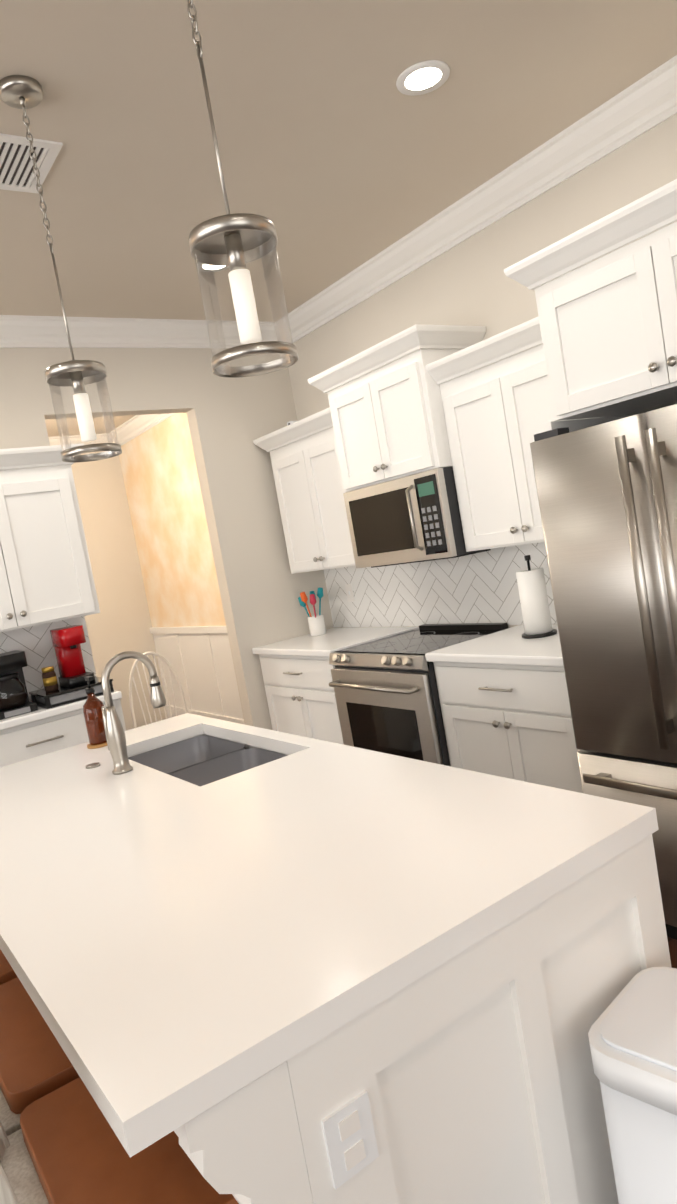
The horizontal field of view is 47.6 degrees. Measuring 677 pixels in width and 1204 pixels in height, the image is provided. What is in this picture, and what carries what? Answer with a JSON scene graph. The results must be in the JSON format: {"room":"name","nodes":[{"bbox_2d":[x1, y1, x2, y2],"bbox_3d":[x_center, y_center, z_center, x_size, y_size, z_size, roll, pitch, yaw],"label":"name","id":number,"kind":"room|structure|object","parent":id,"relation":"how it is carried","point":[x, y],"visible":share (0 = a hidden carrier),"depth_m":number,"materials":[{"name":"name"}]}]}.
{"room":"kitchen","nodes":[
{"label":"kitchen","id":0,"kind":"room"},
{"bbox_2d":[71,451,166,729],"bbox_3d":[-3.369,0.062,6.999,3.305,2.950,0.120,-13,5,-34],"label":"wall","id":1,"kind":"structure","parent":0,"point":[120,622],"depth_m":7.72,"materials":[{"name":"paint"}]},
{"bbox_2d":[48,433,107,445],"bbox_3d":[-3.547,-1.323,6.801,3.305,0.138,0.100,-13,5,-34],"label":"crown molding","id":2,"kind":"structure","parent":1,"relation":"attached to","point":[55,440],"depth_m":7.48,"materials":[{"name":"white"}]},
{"bbox_2d":[0,348,333,729],"bbox_3d":[-1.488,-0.055,4.290,3.305,2.950,0.120,-13,5,-34],"label":"wall","id":3,"kind":"structure","parent":0,"point":[262,587],"depth_m":4.81,"materials":[{"name":"paint"}]},
{"bbox_2d":[0,616,96,701],"bbox_3d":[-2.050,0.425,3.805,1.675,0.415,0.002,-13,5,-34],"label":"backsplash","id":4,"kind":"structure","parent":3,"relation":"attached to","point":[35,643],"depth_m":4.12,"materials":[{"name":"tile"}]},
{"bbox_2d":[0,445,99,631],"bbox_3d":[-1.734,-0.289,3.861,0.834,0.870,0.314,-13,5,-34],"label":"upper cabinet","id":5,"kind":"object","parent":3,"relation":"attached to","point":[46,574],"depth_m":3.85,"materials":[{"name":"white wood"}]},
{"bbox_2d":[0,315,276,347],"bbox_3d":[-1.705,-1.430,4.053,3.195,0.138,0.120,-13,5,-34],"label":"crown molding","id":6,"kind":"structure","parent":3,"relation":"attached to","point":[16,331],"depth_m":4.35,"materials":[{"name":"white"}]},
{"bbox_2d":[0,0,676,436],"bbox_3d":[-2.248,-1.214,0.949,8.120,0.100,11.420,-13,5,-34],"label":"ceiling","id":7,"kind":"structure","parent":0,"point":[340,154],"depth_m":2.69,"materials":[{"name":"paint"}]},
{"bbox_2d":[0,133,62,192],"bbox_3d":[-1.146,-1.478,2.585,0.340,0.008,0.340,-13,5,-34],"label":"ceiling vent","id":8,"kind":"object","parent":7,"relation":"in","point":[16,168],"visible":0.92,"depth_m":2.60,"materials":[{"name":"white metal"}]},
{"bbox_2d":[0,75,121,462],"bbox_3d":[-0.834,-0.966,2.274,0.176,1.074,0.176,-13,5,-34],"label":"pendant light","id":9,"kind":"object","parent":7,"relation":"hanging from","point":[24,92],"visible":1,"depth_m":2.28,"materials":[{"name":"clear glass"}]},
{"bbox_2d":[212,265,228,271],"bbox_3d":[-0.613,-1.668,3.798,0.179,0.006,0.179,-13,5,-34],"label":"recessed light","id":10,"kind":"object","parent":7,"relation":"in","point":[219,268],"depth_m":3.85,"materials":[{"name":"white"}]},
{"bbox_2d":[187,0,297,377],"bbox_3d":[-0.260,-1.007,1.516,0.176,1.074,0.176,-13,5,-34],"label":"pendant light","id":11,"kind":"object","parent":7,"relation":"hanging from","point":[236,243],"visible":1,"depth_m":1.53,"materials":[{"name":"silver metal"}]},
{"bbox_2d":[396,60,449,95],"bbox_3d":[0.279,-1.725,2.531,0.179,0.006,0.179,-13,5,-34],"label":"recessed light","id":12,"kind":"object","parent":7,"relation":"in","point":[423,75],"visible":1,"depth_m":2.52,"materials":[{"name":"white plastic"}]},
{"bbox_2d":[126,718,676,968],"bbox_3d":[-1.186,1.658,1.562,9.460,0.100,11.420,-13,5,-34],"label":"floor","id":13,"kind":"structure","parent":0,"point":[672,943],"depth_m":2.50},
{"bbox_2d":[0,949,16,984],"bbox_3d":[-0.820,0.976,1.931,0.590,1.058,0.485,-13,5,-34],"label":"bar stool","id":14,"kind":"object","parent":13,"relation":"on","point":[7,973],"depth_m":1.74,"materials":[{"name":"brown leather"}]},
{"bbox_2d":[0,977,79,1135],"bbox_3d":[-0.550,0.959,1.542,0.589,1.058,0.484,-13,5,-34],"label":"bar stool","id":15,"kind":"object","parent":13,"relation":"on","point":[35,1063],"visible":0.08,"depth_m":1.39,"materials":[{"name":"brown leather"}]},
{"bbox_2d":[0,699,125,766],"bbox_3d":[-1.493,1.022,3.948,0.834,0.891,0.354,-13,5,-34],"label":"base cabinet","id":16,"kind":"object","parent":13,"relation":"on","point":[32,740],"depth_m":3.78,"materials":[{"name":"white wood"}]},
{"bbox_2d":[0,690,121,730],"bbox_3d":[-1.901,0.641,3.664,1.670,0.040,0.382,-13,5,-34],"label":"countertop","id":17,"kind":"structure","parent":16,"relation":"on","point":[6,724],"depth_m":3.77,"materials":[{"name":"white stone"}]},
{"bbox_2d":[0,650,37,719],"bbox_3d":[-1.670,0.414,3.837,0.219,0.300,0.243,-13,5,-34],"label":"coffee maker","id":18,"kind":"object","parent":17,"relation":"on","point":[14,700],"visible":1,"depth_m":3.77,"materials":[{"name":"black plastic"}]},
{"bbox_2d":[29,625,113,708],"bbox_3d":[-1.422,0.323,4.006,0.350,0.368,0.315,-13,5,-34],"label":"station","id":19,"kind":"object","parent":17,"relation":"on","point":[67,641],"visible":0.94,"depth_m":3.94,"materials":[{"name":"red plastic"}]},
{"bbox_2d":[0,1077,238,1203],"bbox_3d":[-0.287,0.943,1.163,0.589,1.058,0.484,-13,5,-34],"label":"bar stool","id":20,"kind":"object","parent":13,"relation":"on","point":[63,1145],"visible":0.38,"depth_m":1.12,"materials":[{"name":"brown leather"}]},
{"bbox_2d":[129,652,187,727],"bbox_3d":[-1.129,0.819,5.183,0.424,0.978,0.424,-13,5,-34],"label":"chair","id":21,"kind":"object","parent":13,"relation":"on","point":[154,654],"visible":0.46,"depth_m":5.30,"materials":[{"name":"white"}]},
{"bbox_2d":[259,655,343,744],"bbox_3d":[0.054,0.691,4.713,0.620,0.890,0.886,-13,5,-34],"label":"base cabinet","id":22,"kind":"object","parent":13,"relation":"on","point":[301,700],"depth_m":4.50,"materials":[{"name":"white wood"}]},
{"bbox_2d":[252,627,418,658],"bbox_3d":[-0.036,0.237,4.670,0.645,0.040,0.886,-13,5,-34],"label":"countertop","id":23,"kind":"structure","parent":22,"relation":"on","point":[308,646],"depth_m":4.53,"materials":[{"name":"white stone"}]},
{"bbox_2d":[298,587,325,635],"bbox_3d":[-0.161,0.064,4.926,0.148,0.302,0.200,-13,5,-34],"label":"utensil crock","id":24,"kind":"object","parent":23,"relation":"on","point":[316,623],"visible":1,"depth_m":4.89,"materials":[{"name":"white ceramic"}]},
{"bbox_2d":[0,721,671,1203],"bbox_3d":[-0.302,0.966,1.991,0.931,0.890,2.052,-13,5,-34],"label":"kitchen island","id":25,"kind":"object","parent":13,"relation":"on","point":[471,1078],"depth_m":1.14,"materials":[{"name":"white"}]},
{"bbox_2d":[85,762,99,768],"bbox_3d":[-0.778,0.518,2.431,0.044,0.006,0.044,-13,5,-34],"label":"cover","id":26,"kind":"object","parent":25,"relation":"on","point":[92,765],"visible":0.96,"depth_m":2.42,"materials":[{"name":"silver metal"}]},
{"bbox_2d":[0,713,215,792],"bbox_3d":[-0.922,0.548,2.671,0.990,0.040,0.260,-13,5,-34],"label":"island countertop","id":27,"kind":"structure","parent":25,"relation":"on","point":[24,772],"depth_m":2.67,"materials":[{"name":"white stone"}]},
{"bbox_2d":[83,676,107,748],"bbox_3d":[-0.868,0.386,2.728,0.094,0.250,0.094,-13,5,-34],"label":"soap dispenser","id":28,"kind":"object","parent":27,"relation":"on","point":[92,711],"visible":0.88,"depth_m":2.70,"materials":[{"name":"brown glass"}]},
{"bbox_2d":[101,651,165,774],"bbox_3d":[-0.632,0.323,2.349,0.203,0.351,0.104,-13,5,-34],"label":"kitchen faucet","id":29,"kind":"object","parent":25,"relation":"on","point":[115,736],"visible":1,"depth_m":2.28,"materials":[{"name":"silver metal"}]},
{"bbox_2d":[0,741,656,1157],"bbox_3d":[-0.126,0.498,1.526,0.990,0.040,1.050,-13,5,-34],"label":"island countertop","id":30,"kind":"structure","parent":25,"relation":"on","point":[172,948],"depth_m":1.27,"materials":[{"name":"white stone"}]},
{"bbox_2d":[329,623,507,765],"bbox_3d":[0.473,0.646,4.001,0.719,0.945,0.760,-13,5,-34],"label":"range","id":31,"kind":"object","parent":13,"relation":"on","point":[387,695],"visible":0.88,"depth_m":3.79,"materials":[{"name":"grey metal"}]},
{"bbox_2d":[434,663,582,792],"bbox_3d":[0.975,0.634,3.386,0.620,0.890,0.818,-13,5,-34],"label":"base cabinet","id":32,"kind":"object","parent":13,"relation":"on","point":[515,723],"depth_m":3.17,"materials":[{"name":"white wood"}]},
{"bbox_2d":[425,625,563,666],"bbox_3d":[0.885,0.180,3.344,0.645,0.040,0.818,-13,5,-34],"label":"countertop","id":33,"kind":"structure","parent":32,"relation":"on","point":[506,648],"depth_m":3.27,"materials":[{"name":"white stone"}]},
{"bbox_2d":[516,555,556,638],"bbox_3d":[0.870,-0.030,3.429,0.156,0.362,0.156,-13,5,-34],"label":"paper towel holder","id":34,"kind":"object","parent":33,"relation":"on","point":[534,603],"visible":1,"depth_m":3.38,"materials":[{"name":"white paper"}]},
{"bbox_2d":[530,404,676,939],"bbox_3d":[1.328,0.206,2.537,0.830,1.740,0.880,-13,5,-34],"label":"refrigerator","id":35,"kind":"object","parent":13,"relation":"on","point":[607,495],"visible":0.9,"depth_m":2.47,"materials":[{"name":"grey metal"}]},
{"bbox_2d":[588,967,676,1203],"bbox_3d":[0.636,0.970,1.155,0.256,0.688,0.364,-14,6,-43],"label":"trash can","id":36,"kind":"object","parent":13,"relation":"on","point":[632,1033],"visible":0.98,"depth_m":1.14,"materials":[{"name":"white plastic"}]},
{"bbox_2d":[288,114,676,627],"bbox_3d":[-0.075,-0.373,5.206,0.120,2.950,6.850,-13,5,-34],"label":"wall","id":37,"kind":"structure","parent":0,"point":[468,282],"depth_m":3.61,"materials":[{"name":"paint"}]},
{"bbox_2d":[116,413,174,445],"bbox_3d":[-1.382,-1.673,6.443,0.100,0.138,2.940,-13,5,-34],"label":"crown molding","id":38,"kind":"structure","parent":37,"relation":"attached to","point":[132,428],"depth_m":7.15,"materials":[{"name":"white wood"}]},
{"bbox_2d":[119,413,225,626],"bbox_3d":[-1.183,-0.768,6.542,0.004,2.000,3.180,-13,5,-34],"label":"wall","id":39,"kind":"structure","parent":37,"relation":"attached to","point":[167,514],"depth_m":7.05,"materials":[{"name":"beige paint"}]},
{"bbox_2d":[150,626,244,724],"bbox_3d":[-0.944,0.679,6.646,0.035,0.960,3.180,-13,5,-34],"label":"trim","id":40,"kind":"structure","parent":37,"relation":"attached to","point":[199,659],"depth_m":7.12,"materials":[{"name":"white wood"}]},
{"bbox_2d":[260,411,355,573],"bbox_3d":[-0.037,-0.654,4.668,0.320,0.880,0.805,-13,5,-34],"label":"upper cabinet","id":41,"kind":"object","parent":37,"relation":"attached to","point":[314,518],"depth_m":4.58,"materials":[{"name":"white wood"}]},
{"bbox_2d":[316,324,479,494],"bbox_3d":[0.342,-0.957,3.961,0.400,0.635,0.770,-13,5,-34],"label":"upper cabinet","id":42,"kind":"object","parent":37,"relation":"attached to","point":[384,425],"depth_m":3.75,"materials":[{"name":"white wood"}]},
{"bbox_2d":[343,467,490,567],"bbox_3d":[0.418,-0.429,3.991,0.434,0.427,0.760,-13,5,-34],"label":"microwave","id":43,"kind":"object","parent":42,"relation":"attached to","point":[414,518],"visible":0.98,"depth_m":3.80,"materials":[{"name":"grey metal"}]},
{"bbox_2d":[324,542,556,627],"bbox_3d":[0.636,-0.074,4.187,0.002,0.415,2.470,-13,5,-34],"label":"backsplash","id":44,"kind":"structure","parent":37,"relation":"attached to","point":[481,587],"depth_m":4.29,"materials":[{"name":"tile"}]},
{"bbox_2d":[345,584,354,601],"bbox_3d":[0.072,-0.059,4.983,0.009,0.115,0.070,-13,5,-34],"label":"light switch","id":45,"kind":"object","parent":44,"relation":"attached to","point":[349,592],"visible":1,"depth_m":4.98,"materials":[{"name":"white plastic"}]},
{"bbox_2d":[520,566,531,570],"bbox_3d":[0.923,-0.116,3.756,0.009,0.115,0.070,-13,5,-34],"label":"light switch","id":46,"kind":"object","parent":44,"relation":"attached to","point":[523,568],"visible":0.18,"depth_m":3.76,"materials":[{"name":"white"}]},
{"bbox_2d":[288,55,676,342],"bbox_3d":[0.570,-1.795,3.632,0.100,0.138,3.430,-13,5,-34],"label":"crown molding","id":47,"kind":"structure","parent":37,"relation":"attached to","point":[643,105],"depth_m":3.36,"materials":[{"name":"white wood"}]},
{"bbox_2d":[432,321,617,551],"bbox_3d":[0.871,-0.710,3.361,0.320,0.880,0.800,-13,5,-34],"label":"upper cabinet","id":48,"kind":"object","parent":37,"relation":"attached to","point":[491,415],"depth_m":3.36,"materials":[{"name":"white wood"}]},
{"bbox_2d":[520,179,676,426],"bbox_3d":[1.219,-0.996,2.526,0.600,0.560,0.928,-13,5,-34],"label":"upper cabinet","id":49,"kind":"object","parent":37,"relation":"attached to","point":[602,331],"depth_m":2.51,"materials":[{"name":"white wood"}]}
]}

